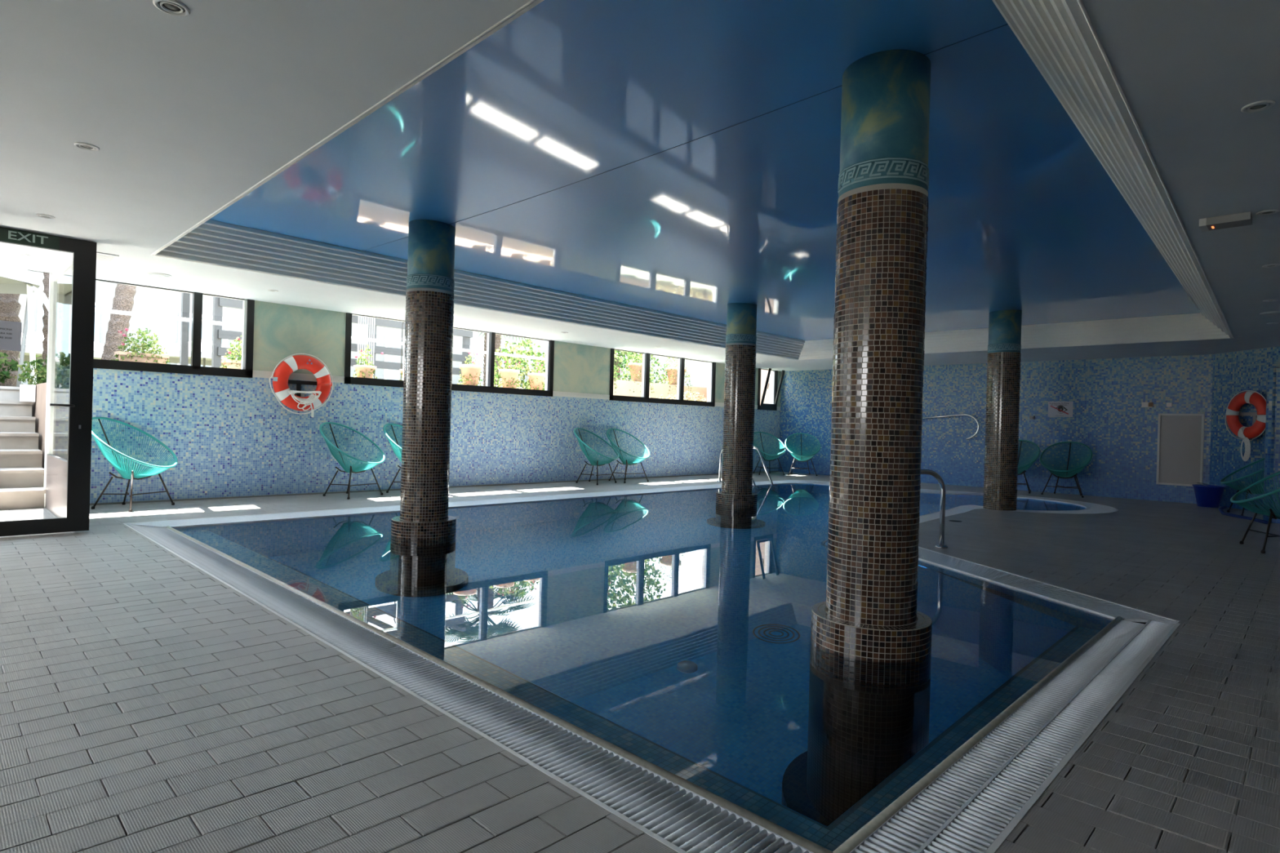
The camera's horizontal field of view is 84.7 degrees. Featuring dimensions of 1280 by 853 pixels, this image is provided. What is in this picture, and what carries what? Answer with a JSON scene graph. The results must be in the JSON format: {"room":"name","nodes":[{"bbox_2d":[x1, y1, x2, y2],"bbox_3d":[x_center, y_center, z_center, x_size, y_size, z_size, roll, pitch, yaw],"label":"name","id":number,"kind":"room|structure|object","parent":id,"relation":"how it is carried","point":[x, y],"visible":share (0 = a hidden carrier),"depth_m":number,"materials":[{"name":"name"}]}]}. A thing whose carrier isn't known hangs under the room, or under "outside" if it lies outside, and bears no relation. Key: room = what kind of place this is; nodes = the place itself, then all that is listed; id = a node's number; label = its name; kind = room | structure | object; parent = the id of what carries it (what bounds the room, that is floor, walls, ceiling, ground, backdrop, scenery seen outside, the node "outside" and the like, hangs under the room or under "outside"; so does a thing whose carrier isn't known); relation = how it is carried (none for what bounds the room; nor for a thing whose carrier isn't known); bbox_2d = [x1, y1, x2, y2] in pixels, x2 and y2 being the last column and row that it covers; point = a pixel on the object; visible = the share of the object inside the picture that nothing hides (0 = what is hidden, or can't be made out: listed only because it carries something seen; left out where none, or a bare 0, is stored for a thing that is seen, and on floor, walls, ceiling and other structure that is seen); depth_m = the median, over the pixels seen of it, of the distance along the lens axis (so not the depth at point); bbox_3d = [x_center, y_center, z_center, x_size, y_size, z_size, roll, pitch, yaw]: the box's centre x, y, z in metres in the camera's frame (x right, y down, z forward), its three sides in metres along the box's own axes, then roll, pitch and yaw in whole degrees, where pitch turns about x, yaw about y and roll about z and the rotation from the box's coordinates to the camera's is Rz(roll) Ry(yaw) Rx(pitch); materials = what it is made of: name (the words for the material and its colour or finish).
{"room":"indoor swimming pool","nodes":[
{"label":"indoor swimming pool","id":0,"kind":"room"},
{"bbox_2d":[31,382,46,468],"bbox_3d":[-6.978,0.196,8.221,2.540,1.390,0.110,2,0,44],"label":"wall","id":1,"kind":"structure","parent":0,"point":[38,406],"depth_m":8.05,"materials":[{"name":"beige paint"}]},
{"bbox_2d":[26,284,48,385],"bbox_3d":[-7.322,-1.172,8.642,1.859,1.367,0.130,2,0,41],"label":"stair handrail","id":2,"kind":"object","parent":1,"relation":"on","point":[30,287],"visible":0.49,"depth_m":9.21,"materials":[{"name":"white metal"}]},
{"bbox_2d":[31,270,781,503],"bbox_3d":[-1.396,-0.508,11.939,0.208,3.100,13.703,2,0,44],"label":"wall","id":3,"kind":"structure","parent":0,"point":[228,436],"depth_m":9.20,"materials":[{"name":"tile"}]},
{"bbox_2d":[44,253,72,517],"bbox_3d":[-5.305,-0.347,6.467,1.960,2.376,0.070,2,0,44],"label":"trim","id":4,"kind":"structure","parent":3,"relation":"attached to","point":[60,279],"depth_m":6.67,"materials":[{"name":"white paint"}]},
{"bbox_2d":[93,279,254,377],"bbox_3d":[-5.293,-1.069,7.824,0.070,0.936,1.780,2,0,44],"label":"window","id":5,"kind":"structure","parent":3,"relation":"in","point":[195,368],"depth_m":8.02,"materials":[{"name":"black metal"}]},
{"bbox_2d":[288,379,332,396],"bbox_3d":[-4.230,-0.458,8.857,0.070,0.230,0.655,2,0,44],"label":"bracket","id":6,"kind":"object","parent":3,"relation":"attached to","point":[298,383],"visible":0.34,"depth_m":8.79,"materials":[{"name":"black metal"}]},
{"bbox_2d":[269,353,333,417],"bbox_3d":[-4.191,-0.513,8.718,0.175,0.796,0.760,2,0,44],"label":"life ring","id":7,"kind":"object","parent":6,"relation":"hanging from","point":[290,364],"visible":1,"depth_m":8.68,"materials":[{"name":"red plastic"}]},
{"bbox_2d":[89,471,778,505],"bbox_3d":[-1.337,0.935,11.898,0.012,0.018,13.220,2,0,44],"label":"baseboard","id":8,"kind":"structure","parent":3,"relation":"attached to","point":[199,499],"depth_m":9.20,"materials":[{"name":"grey"}]},
{"bbox_2d":[344,312,554,396],"bbox_3d":[-2.681,-1.000,10.496,0.070,0.936,3.475,2,0,44],"label":"window","id":9,"kind":"structure","parent":3,"relation":"in","point":[491,336],"depth_m":10.82,"materials":[{"name":"black metal"}]},
{"bbox_2d":[609,348,715,406],"bbox_3d":[0.508,-0.915,13.758,0.070,0.936,3.030,2,0,44],"label":"window","id":10,"kind":"structure","parent":3,"relation":"in","point":[645,397],"depth_m":13.65,"materials":[{"name":"black metal"}]},
{"bbox_2d":[757,368,784,410],"bbox_3d":[3.021,-0.848,16.163,0.302,0.936,0.755,2,0,44],"label":"window","id":11,"kind":"structure","parent":3,"relation":"in","point":[775,392],"depth_m":16.27,"materials":[{"name":"black metal"}]},
{"bbox_2d":[0,0,1279,371],"bbox_3d":[1.780,-1.511,5.922,12.800,0.364,17.900,2,0,44],"label":"ceiling","id":12,"kind":"structure","parent":0,"point":[682,157],"depth_m":4.01,"materials":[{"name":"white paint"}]},
{"bbox_2d":[74,142,99,151],"bbox_3d":[-2.888,-1.460,3.663,0.106,0.008,0.106,2,0,44],"label":"recessed light","id":13,"kind":"object","parent":12,"relation":"in","point":[86,146],"visible":1,"depth_m":3.66,"materials":[{"name":"white paint"}]},
{"bbox_2d":[96,252,119,262],"bbox_3d":[-4.810,-1.516,6.265,0.360,0.010,0.200,2,0,44],"label":"recessed light","id":14,"kind":"object","parent":12,"relation":"in","point":[101,256],"visible":0.59,"depth_m":6.25,"materials":[{"name":"white paint"}]},
{"bbox_2d":[152,0,190,17],"bbox_3d":[-1.588,-1.421,2.379,0.106,0.008,0.106,2,0,44],"label":"recessed light","id":15,"kind":"object","parent":12,"relation":"in","point":[174,7],"visible":1,"depth_m":2.38,"materials":[{"name":"white paint"}]},
{"bbox_2d":[153,0,543,254],"bbox_3d":[-1.749,-1.607,3.838,6.845,0.356,0.255,2,0,44],"label":"trim","id":16,"kind":"structure","parent":12,"relation":"attached to","point":[534,4],"depth_m":3.04,"materials":[{"name":"white metal"}]},
{"bbox_2d":[153,219,804,359],"bbox_3d":[-0.506,-1.582,9.890,0.221,0.356,10.625,2,0,44],"label":"ceiling vent","id":17,"kind":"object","parent":12,"relation":"attached to","point":[214,242],"depth_m":7.72,"materials":[{"name":"white metal"}]},
{"bbox_2d":[798,312,1230,359],"bbox_3d":[5.453,-1.417,11.502,6.551,0.356,0.083,2,0,43],"label":"trim","id":18,"kind":"structure","parent":12,"relation":"attached to","point":[1189,326],"depth_m":10.44,"materials":[{"name":"white"}]},
{"bbox_2d":[991,0,1232,337],"bbox_3d":[4.093,-1.446,5.444,0.377,0.356,10.741,2,0,42],"label":"ceiling vent","id":19,"kind":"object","parent":12,"relation":"attached to","point":[1056,35],"depth_m":3.30,"materials":[{"name":"white metal"}]},
{"bbox_2d":[1199,211,1252,231],"bbox_3d":[3.602,-1.257,4.316,0.240,0.049,0.156,2,0,44],"label":"emergency light","id":20,"kind":"object","parent":12,"relation":"attached to","point":[1243,219],"visible":1,"depth_m":4.28,"materials":[{"name":"grey plastic"}]},
{"bbox_2d":[1240,100,1275,112],"bbox_3d":[2.526,-1.306,2.868,0.106,0.008,0.106,2,0,44],"label":"recessed light","id":21,"kind":"object","parent":12,"relation":"in","point":[1258,106],"visible":1,"depth_m":2.86,"materials":[{"name":"white paint"}]},
{"bbox_2d":[1255,209,1279,215],"bbox_3d":[3.740,-1.274,4.182,0.106,0.008,0.106,2,0,44],"label":"recessed light","id":22,"kind":"object","parent":12,"relation":"in","point":[1266,212],"visible":1,"depth_m":4.18,"materials":[{"name":"white paint"}]},
{"bbox_2d":[0,471,1279,852],"bbox_3d":[1.651,1.044,5.982,12.960,0.013,17.900,2,0,44],"label":"floor","id":23,"kind":"structure","parent":0,"point":[148,704],"depth_m":2.39,"materials":[{"name":"tile"}]},
{"bbox_2d":[0,226,97,536],"bbox_3d":[-4.829,-0.336,5.394,0.111,2.360,0.992,2,0,44],"label":"door","id":24,"kind":"structure","parent":23,"relation":"on","point":[84,252],"depth_m":5.68,"materials":[{"name":"black metal"}]},
{"bbox_2d":[90,417,177,511],"bbox_3d":[-5.263,0.375,7.275,0.779,0.932,0.776,2,0,2],"label":"chair","id":25,"kind":"object","parent":23,"relation":"on","point":[126,473],"visible":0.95,"depth_m":7.29,"materials":[{"name":"teal plastic"}]},
{"bbox_2d":[319,422,385,499],"bbox_3d":[-3.663,0.417,8.927,0.779,0.932,0.776,2,0,19],"label":"chair","id":26,"kind":"object","parent":23,"relation":"on","point":[349,468],"visible":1,"depth_m":9.00,"materials":[{"name":"teal plastic"}]},
{"bbox_2d":[382,423,402,493],"bbox_3d":[-3.083,0.433,9.520,0.779,0.932,0.776,2,0,20],"label":"chair","id":27,"kind":"object","parent":23,"relation":"on","point":[398,448],"visible":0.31,"depth_m":9.45,"materials":[{"name":"teal plastic"}]},
{"bbox_2d":[573,427,618,484],"bbox_3d":[-0.749,0.495,11.908,0.779,0.932,0.776,2,0,28],"label":"chair","id":28,"kind":"object","parent":23,"relation":"on","point":[593,461],"visible":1,"depth_m":11.99,"materials":[{"name":"teal plastic"}]},
{"bbox_2d":[606,428,649,483],"bbox_3d":[-0.218,0.509,12.451,0.779,0.932,0.776,2,0,42],"label":"chair","id":29,"kind":"object","parent":23,"relation":"on","point":[623,458],"visible":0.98,"depth_m":12.52,"materials":[{"name":"teal plastic"}]},
{"bbox_2d":[164,481,1146,852],"bbox_3d":[1.976,1.930,7.951,7.122,1.788,11.736,2,0,44],"label":"pool edge","id":30,"kind":"object","parent":23,"relation":"in","point":[869,828],"visible":0.05,"depth_m":2.48,"materials":[{"name":"tile"}]},
{"bbox_2d":[391,219,456,539],"bbox_3d":[-1.890,0.463,6.175,0.778,4.510,0.778,2,0,-27],"label":"column","id":31,"kind":"structure","parent":30,"relation":"on","point":[430,283],"depth_m":6.00,"materials":[{"name":"brown tile"}]},
{"bbox_2d":[124,480,775,527],"bbox_3d":[-0.969,0.972,9.706,0.414,0.032,10.043,2,0,44],"label":"drain grate","id":32,"kind":"object","parent":30,"relation":"in","point":[304,513],"visible":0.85,"depth_m":7.67,"materials":[{"name":"plastic"}]},
{"bbox_2d":[122,523,813,852],"bbox_3d":[-2.056,0.951,3.916,6.874,0.032,0.241,2,0,44],"label":"drain grate","id":33,"kind":"object","parent":30,"relation":"in","point":[672,814],"visible":0.9,"depth_m":2.27,"materials":[{"name":"plastic"}]},
{"bbox_2d":[173,483,1113,851],"bbox_3d":[2.057,1.058,7.878,6.390,0.001,11.120,2,0,44],"label":"pool water","id":34,"kind":"object","parent":30,"relation":"in","point":[672,629],"visible":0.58,"depth_m":3.52,"materials":[{"name":"blue liquid"}]},
{"bbox_2d":[715,302,757,506],"bbox_3d":[1.305,0.547,9.395,0.778,4.510,0.778,2,0,26],"label":"column","id":35,"kind":"structure","parent":30,"relation":"on","point":[741,317],"depth_m":9.22,"materials":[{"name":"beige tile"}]},
{"bbox_2d":[810,49,932,662],"bbox_3d":[1.112,0.551,3.358,0.778,4.510,0.778,2,0,-27],"label":"column","id":36,"kind":"structure","parent":30,"relation":"on","point":[868,612],"depth_m":3.18,"materials":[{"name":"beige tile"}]},
{"bbox_2d":[765,480,983,494],"bbox_3d":[4.280,1.115,12.987,3.833,0.032,1.252,2,0,23],"label":"drain grate","id":37,"kind":"object","parent":30,"relation":"in","point":[779,481],"visible":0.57,"depth_m":13.31,"materials":[{"name":"plastic"}]},
{"bbox_2d":[919,505,982,523],"bbox_3d":[3.362,1.096,8.196,0.513,0.032,4.442,2,0,37],"label":"drain grate","id":38,"kind":"object","parent":30,"relation":"in","point":[963,508],"visible":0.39,"depth_m":8.92,"materials":[{"name":"plastic"}]},
{"bbox_2d":[849,617,1180,852],"bbox_3d":[1.692,1.058,2.718,0.244,0.032,3.350,2,0,44],"label":"drain grate","id":39,"kind":"object","parent":30,"relation":"in","point":[975,803],"visible":1,"depth_m":2.18,"materials":[{"name":"plastic"}]},
{"bbox_2d":[918,546,1179,624],"bbox_3d":[2.543,1.078,5.157,0.322,0.032,2.681,2,0,-12],"label":"drain grate","id":40,"kind":"object","parent":30,"relation":"in","point":[1128,613],"visible":0.7,"depth_m":4.61,"materials":[{"name":"plastic"}]},
{"bbox_2d":[1013,495,1118,514],"bbox_3d":[6.148,1.171,10.418,1.546,0.032,2.944,2,0,21],"label":"drain grate","id":41,"kind":"object","parent":30,"relation":"in","point":[1095,508],"visible":0.72,"depth_m":9.88,"materials":[{"name":"plastic"}]},
{"bbox_2d":[717,446,773,485],"bbox_3d":[1.988,1.301,12.828,1.023,1.872,0.654,2,0,44],"label":"pool ladder","id":42,"kind":"object","parent":23,"relation":"attached to","point":[754,447],"visible":0.28,"depth_m":12.93,"materials":[{"name":"silver metal"}]},
{"bbox_2d":[752,431,786,475],"bbox_3d":[2.823,0.590,15.547,0.776,0.932,0.779,2,0,-18],"label":"chair","id":43,"kind":"object","parent":23,"relation":"on","point":[775,456],"visible":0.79,"depth_m":15.68,"materials":[{"name":"teal plastic"}]},
{"bbox_2d":[784,432,820,475],"bbox_3d":[3.627,0.612,15.684,0.776,0.932,0.779,2,0,7],"label":"chair","id":44,"kind":"object","parent":23,"relation":"on","point":[797,457],"visible":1,"depth_m":15.80,"materials":[{"name":"teal plastic"}]},
{"bbox_2d":[920,469,947,548],"bbox_3d":[2.188,1.309,6.365,0.933,1.886,0.648,2,0,-13],"label":"handrail","id":45,"kind":"object","parent":23,"relation":"attached to","point":[942,508],"visible":0.25,"depth_m":6.17,"materials":[{"name":"silver metal"}]},
{"bbox_2d":[982,309,1022,511],"bbox_3d":[4.945,-0.241,9.570,0.410,2.730,0.409,2,0,-33],"label":"column","id":46,"kind":"structure","parent":23,"relation":"on","point":[1004,347],"depth_m":9.40,"materials":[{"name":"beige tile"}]},
{"bbox_2d":[1017,440,1039,493],"bbox_3d":[6.771,0.705,12.664,0.776,0.932,0.779,2,0,42],"label":"chair","id":47,"kind":"object","parent":23,"relation":"on","point":[1021,469],"visible":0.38,"depth_m":12.66,"materials":[{"name":"teal plastic"}]},
{"bbox_2d":[1040,441,1093,497],"bbox_3d":[7.343,0.722,12.105,0.776,0.932,0.779,2,0,41],"label":"chair","id":48,"kind":"object","parent":23,"relation":"on","point":[1066,473],"visible":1,"depth_m":12.19,"materials":[{"name":"teal plastic"}]},
{"bbox_2d":[1191,482,1225,507],"bbox_3d":[8.714,1.049,10.756,0.400,0.360,0.400,2,0,44],"label":"bucket","id":49,"kind":"object","parent":23,"relation":"on","point":[1209,495],"visible":1,"depth_m":10.64,"materials":[{"name":"blue plastic"}]},
{"bbox_2d":[1220,457,1264,515],"bbox_3d":[8.459,0.757,9.614,0.779,0.932,0.776,2,0,26],"label":"chair","id":50,"kind":"object","parent":23,"relation":"on","point":[1238,488],"visible":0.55,"depth_m":9.70,"materials":[{"name":"teal plastic"}]},
{"bbox_2d":[1217,506,1268,524],"bbox_3d":[8.156,1.195,9.661,0.286,0.040,2.202,2,0,30],"label":"hose","id":51,"kind":"object","parent":23,"relation":"on","point":[1220,508],"visible":0.92,"depth_m":9.24,"materials":[{"name":"blue rubber"}]},
{"bbox_2d":[1230,471,1279,553],"bbox_3d":[6.005,0.693,6.532,0.779,0.932,0.776,2,0,26],"label":"chair","id":52,"kind":"object","parent":23,"relation":"on","point":[1256,509],"visible":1,"depth_m":6.64,"materials":[{"name":"teal plastic"}]},
{"bbox_2d":[1262,366,1279,523],"bbox_3d":[8.870,0.255,7.990,2.622,1.965,0.127,2,0,44],"label":"wall","id":53,"kind":"structure","parent":23,"relation":"on","point":[1272,448],"depth_m":8.81,"materials":[{"name":"blue tile"}]},
{"bbox_2d":[665,367,686,385],"bbox_3d":[0.917,-1.272,17.948,0.540,0.440,0.540,2,0,44],"label":"pot","id":54,"kind":"object","parent":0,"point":[671,371],"depth_m":17.77,"materials":[{"name":"ceramic"}]},
{"bbox_2d":[777,354,1213,503],"bbox_3d":[6.233,-0.296,13.915,7.960,3.100,0.200,2,0,44],"label":"wall","id":55,"kind":"structure","parent":0,"point":[1108,395],"depth_m":12.50,"materials":[{"name":"tile"}]},
{"bbox_2d":[922,413,979,439],"bbox_3d":[6.030,-0.004,13.870,1.329,0.502,0.138,2,0,44],"label":"wall rail","id":56,"kind":"object","parent":55,"relation":"attached to","point":[958,415],"visible":0.85,"depth_m":13.55,"materials":[{"name":"silver metal"}]},
{"bbox_2d":[1048,401,1073,417],"bbox_3d":[7.503,-0.308,12.524,0.390,0.276,0.015,2,0,44],"label":"sign","id":57,"kind":"object","parent":55,"relation":"attached to","point":[1055,409],"visible":1,"depth_m":12.52,"materials":[{"name":"white plastic"}]},
{"bbox_2d":[1056,405,1066,413],"bbox_3d":[7.506,-0.303,12.512,0.220,0.142,0.001,2,0,44],"label":"print","id":58,"kind":"object","parent":57,"relation":"attached to","point":[1060,407],"depth_m":12.50},
{"bbox_2d":[1155,413,1204,486],"bbox_3d":[8.709,0.372,11.317,0.590,1.160,0.030,2,0,44],"label":"access panel","id":59,"kind":"object","parent":55,"relation":"attached to","point":[1180,437],"visible":0.96,"depth_m":11.32,"materials":[{"name":"white metal"}]},
{"bbox_2d":[1208,346,1279,510],"bbox_3d":[9.143,-0.205,7.933,0.200,3.100,6.600,2,0,-1],"label":"wall","id":60,"kind":"structure","parent":0,"point":[1233,373],"depth_m":10.63,"materials":[{"name":"tile"}]},
{"bbox_2d":[1238,412,1257,425],"bbox_3d":[8.988,-0.096,10.302,0.050,0.225,0.700,2,0,-1],"label":"bracket","id":61,"kind":"object","parent":60,"relation":"attached to","point":[1254,414],"visible":0.48,"depth_m":10.28,"materials":[{"name":"grey metal"}]},
{"bbox_2d":[1225,390,1266,461],"bbox_3d":[8.871,-0.011,10.276,0.156,1.044,0.744,2,0,-1],"label":"life ring","id":62,"kind":"object","parent":61,"relation":"hanging from","point":[1256,399],"visible":0.91,"depth_m":10.22,"materials":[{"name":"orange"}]},
{"bbox_3d":[-7.790,0.920,7.269,2.740,0.300,2.340,2,0,44],"label":"ground landing","id":63,"kind":"structure","parent":0,"visible":0},
{"bbox_2d":[0,386,45,510],"bbox_3d":[-7.761,0.141,7.247,2.780,1.260,2.320,2,0,44],"label":"stairs","id":64,"kind":"structure","parent":63,"relation":"on","point":[21,471],"depth_m":7.57,"materials":[{"name":"beige stone"}]},
{"bbox_2d":[14,360,46,401],"bbox_3d":[-7.333,-0.551,8.445,0.222,0.504,0.291,2,0,44],"label":"planter","id":65,"kind":"object","parent":64,"relation":"on","point":[27,392],"visible":0.96,"depth_m":8.39,"materials":[{"name":"white paint"}]},
{"label":"outside","id":66,"kind":"structure","parent":0,"visible":0},
{"bbox_3d":[-5.493,0.336,15.850,90.000,1.570,65.000,2,0,44],"label":"garden","id":67,"kind":"object","parent":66,"visible":0},
{"bbox_2d":[0,351,18,383],"bbox_3d":[-8.952,-0.797,9.277,0.750,0.588,1.137,2,0,44],"label":"shrub","id":68,"kind":"object","parent":67,"relation":"on","point":[14,364],"visible":0.96,"depth_m":9.57,"materials":[{"name":"green plant"}]},
{"bbox_2d":[0,293,21,386],"bbox_3d":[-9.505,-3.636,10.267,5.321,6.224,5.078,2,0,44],"label":"trunk","id":69,"kind":"object","parent":67,"relation":"on","point":[10,307],"visible":0.02,"depth_m":10.26,"materials":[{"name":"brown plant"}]},
{"bbox_2d":[0,266,40,293],"bbox_3d":[-9.110,-1.505,8.664,2.505,1.930,2.505,2,0,44],"label":"parasol","id":70,"kind":"object","parent":67,"relation":"on","point":[12,281],"visible":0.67,"depth_m":9.17,"materials":[{"name":"grey fabric"}]},
{"bbox_2d":[16,299,28,386],"bbox_3d":[-8.089,-1.162,9.217,0.042,1.310,0.360,2,0,-26],"label":"leaning pole","id":71,"kind":"object","parent":67,"relation":"on","point":[25,321],"visible":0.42,"depth_m":9.19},
{"bbox_2d":[24,355,47,383],"bbox_3d":[-8.191,-0.754,9.890,0.731,0.527,0.726,2,0,44],"label":"shrub","id":72,"kind":"object","parent":67,"relation":"on","point":[39,361],"visible":0.11,"depth_m":9.68,"materials":[{"name":"green plant"}]},
{"bbox_2d":[41,272,49,369],"bbox_3d":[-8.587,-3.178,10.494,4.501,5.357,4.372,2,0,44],"label":"trunk","id":73,"kind":"object","parent":67,"relation":"on","point":[46,276],"visible":0.02,"depth_m":10.34,"materials":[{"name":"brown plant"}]},
{"bbox_2d":[17,331,133,363],"bbox_3d":[-12.009,-1.295,14.289,3.336,1.330,3.336,2,0,44],"label":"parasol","id":74,"kind":"object","parent":67,"relation":"on","point":[98,347],"visible":0.04,"depth_m":13.54,"materials":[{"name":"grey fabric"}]},
{"bbox_2d":[101,284,136,359],"bbox_3d":[-7.387,-2.680,10.240,0.837,4.431,0.260,2,0,-24],"label":"trunk","id":75,"kind":"object","parent":67,"relation":"on","point":[123,300],"visible":0.23,"depth_m":10.09,"materials":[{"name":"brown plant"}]},
{"bbox_2d":[137,338,237,366],"bbox_3d":[-11.126,-1.426,17.905,2.967,1.630,2.967,2,0,44],"label":"parasol","id":76,"kind":"object","parent":67,"relation":"on","point":[173,350],"visible":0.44,"depth_m":16.97,"materials":[{"name":"grey fabric"}]},
{"bbox_2d":[17,270,546,389],"bbox_3d":[-15.738,-2.852,25.248,6.080,4.200,34.000,2,0,44],"label":"hotel building","id":77,"kind":"structure","parent":67,"relation":"on","point":[146,300],"depth_m":22.10,"materials":[{"name":"white paint"}]},
{"bbox_2d":[94,307,546,380],"bbox_3d":[-3.736,-0.832,10.387,0.044,0.882,7.400,2,0,44],"label":"rail","id":78,"kind":"object","parent":67,"relation":"on","point":[100,310],"visible":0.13,"depth_m":8.87,"materials":[{"name":"black metal"}]},
{"bbox_2d":[179,292,472,384],"bbox_3d":[-6.430,-1.684,14.888,2.920,2.420,5.160,2,0,44],"label":"building","id":79,"kind":"structure","parent":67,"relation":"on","point":[218,334],"depth_m":13.88,"materials":[{"name":"grey paint"}]},
{"bbox_2d":[356,315,375,378],"bbox_3d":[-5.609,-1.799,13.650,0.020,1.700,0.913,2,0,44],"label":"curtain","id":80,"kind":"object","parent":79,"relation":"hanging from","point":[358,316],"depth_m":13.84,"materials":[{"name":"grey fabric"}]},
{"bbox_2d":[454,332,537,386],"bbox_3d":[-3.704,-2.097,17.450,2.785,3.450,2.890,2,0,44],"label":"fan palm","id":81,"kind":"object","parent":67,"relation":"on","point":[497,343],"visible":0.09,"depth_m":17.38,"materials":[{"name":"green plant"}]},
{"bbox_2d":[493,337,546,390],"bbox_3d":[-2.590,-1.143,15.370,1.053,1.601,1.540,2,0,44],"label":"shrub","id":82,"kind":"object","parent":67,"relation":"on","point":[511,351],"visible":0.36,"depth_m":15.21,"materials":[{"name":"green plant"}]},
{"bbox_2d":[534,351,707,388],"bbox_3d":[0.381,-2.080,29.542,5.150,3.550,8.300,2,0,44],"label":"building","id":83,"kind":"structure","parent":67,"relation":"on","point":[698,370],"depth_m":27.67,"materials":[{"name":"white paint"}]},
{"bbox_2d":[613,350,655,379],"bbox_3d":[-0.743,-2.150,20.623,2.866,3.671,3.797,2,0,44],"label":"leafy tree","id":84,"kind":"object","parent":67,"relation":"on","point":[623,353],"visible":0.04,"depth_m":20.59,"materials":[{"name":"green plant"}]},
{"bbox_2d":[613,351,669,384],"bbox_3d":[-0.268,-1.098,17.919,1.136,1.638,3.747,2,0,44],"label":"shrub","id":85,"kind":"object","parent":67,"relation":"on","point":[617,369],"visible":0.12,"depth_m":18.08,"materials":[{"name":"green plant"}]},
{"bbox_2d":[613,379,706,401],"bbox_3d":[1.510,-0.920,17.429,1.850,1.330,8.000,2,0,44],"label":"wall","id":86,"kind":"structure","parent":67,"relation":"on","point":[623,387],"depth_m":17.21,"materials":[{"name":"beige paint"}]},
{"bbox_2d":[622,352,653,392],"bbox_3d":[-0.050,-1.468,16.958,0.828,1.333,0.833,2,0,44],"label":"geranium","id":87,"kind":"object","parent":86,"relation":"on","point":[635,370],"visible":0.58,"depth_m":16.80,"materials":[{"name":"ceramic"}]},
{"bbox_2d":[628,362,642,382],"bbox_3d":[-0.062,-1.298,16.947,0.454,0.440,0.454,2,0,44],"label":"pot","id":88,"kind":"object","parent":87,"relation":"on","point":[635,368],"depth_m":16.79,"materials":[{"name":"ceramic"}]},
{"bbox_2d":[660,357,691,395],"bbox_3d":[0.914,-1.406,17.942,0.893,1.280,0.887,2,0,44],"label":"geranium","id":89,"kind":"object","parent":86,"relation":"on","point":[672,372],"visible":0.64,"depth_m":17.79,"materials":[{"name":"ceramic"}]},
{"bbox_2d":[668,391,706,401],"bbox_3d":[1.235,-0.553,17.269,0.706,0.637,1.746,2,0,44],"label":"shrub","id":90,"kind":"object","parent":67,"relation":"on","point":[694,397],"visible":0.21,"depth_m":17.19,"materials":[{"name":"green plant"}]},
{"bbox_2d":[760,369,769,405],"bbox_3d":[4.160,-1.547,18.631,0.150,2.730,4.800,2,0,44],"label":"wall","id":91,"kind":"structure","parent":67,"relation":"on","point":[764,373],"depth_m":17.45,"materials":[{"name":"white paint"}]},
{"bbox_3d":[-3.806,-0.539,11.112,0.700,0.290,8.250,2,0,44],"label":"wall","id":92,"kind":"structure","parent":67,"relation":"on","visible":0},
{"bbox_2d":[111,328,170,364],"bbox_3d":[-6.108,-0.959,8.609,0.404,0.504,0.619,2,0,44],"label":"geranium","id":93,"kind":"object","parent":92,"relation":"on","point":[128,355],"visible":0.92,"depth_m":8.54,"materials":[{"name":"plant"}]},
{"bbox_2d":[219,335,242,368],"bbox_3d":[-5.329,-0.964,9.396,0.414,0.514,0.487,2,0,44],"label":"geranium","id":94,"kind":"object","parent":92,"relation":"on","point":[233,363],"visible":0.47,"depth_m":9.28,"materials":[{"name":"plant"}]},
{"bbox_2d":[353,344,383,378],"bbox_3d":[-4.158,-0.659,10.602,0.473,1.171,0.486,2,0,44],"label":"geranium","id":95,"kind":"object","parent":92,"relation":"on","point":[362,371],"visible":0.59,"depth_m":10.53,"materials":[{"name":"plant"}]},
{"bbox_2d":[353,364,376,377],"bbox_3d":[-4.157,-0.803,10.602,0.324,0.220,0.324,2,0,44],"label":"pot","id":96,"kind":"object","parent":95,"relation":"on","point":[362,371],"depth_m":10.49,"materials":[{"name":"ceramic"}]},
{"bbox_2d":[457,352,483,386],"bbox_3d":[-2.929,-0.739,12.138,0.575,1.119,0.571,2,0,44],"label":"geranium","id":97,"kind":"object","parent":92,"relation":"on","point":[470,372],"visible":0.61,"depth_m":12.02,"materials":[{"name":"ceramic"}]},
{"bbox_2d":[459,364,482,385],"bbox_3d":[-2.928,-0.861,12.143,0.389,0.400,0.389,2,0,44],"label":"pot","id":98,"kind":"object","parent":97,"relation":"on","point":[470,373],"depth_m":12.02,"materials":[{"name":"ceramic"}]},
{"bbox_2d":[498,358,524,388],"bbox_3d":[-2.370,-0.692,12.725,0.489,1.089,0.515,2,0,44],"label":"geranium","id":99,"kind":"object","parent":92,"relation":"on","point":[508,376],"visible":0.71,"depth_m":12.60,"materials":[{"name":"ceramic"}]},
{"bbox_2d":[499,368,519,388],"bbox_3d":[-2.369,-0.837,12.715,0.367,0.380,0.367,2,0,44],"label":"pot","id":100,"kind":"object","parent":99,"relation":"on","point":[509,377],"depth_m":12.59,"materials":[{"name":"ceramic"}]},
{"bbox_2d":[527,360,545,390],"bbox_3d":[-1.939,-0.688,13.172,0.477,1.096,0.468,2,0,44],"label":"geranium","id":101,"kind":"object","parent":92,"relation":"on","point":[536,380],"visible":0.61,"depth_m":13.07,"materials":[{"name":"ceramic"}]},
{"bbox_2d":[527,373,545,390],"bbox_3d":[-1.943,-0.815,13.179,0.346,0.360,0.346,2,0,44],"label":"pot","id":102,"kind":"object","parent":101,"relation":"on","point":[536,380],"depth_m":13.06,"materials":[{"name":"ceramic"}]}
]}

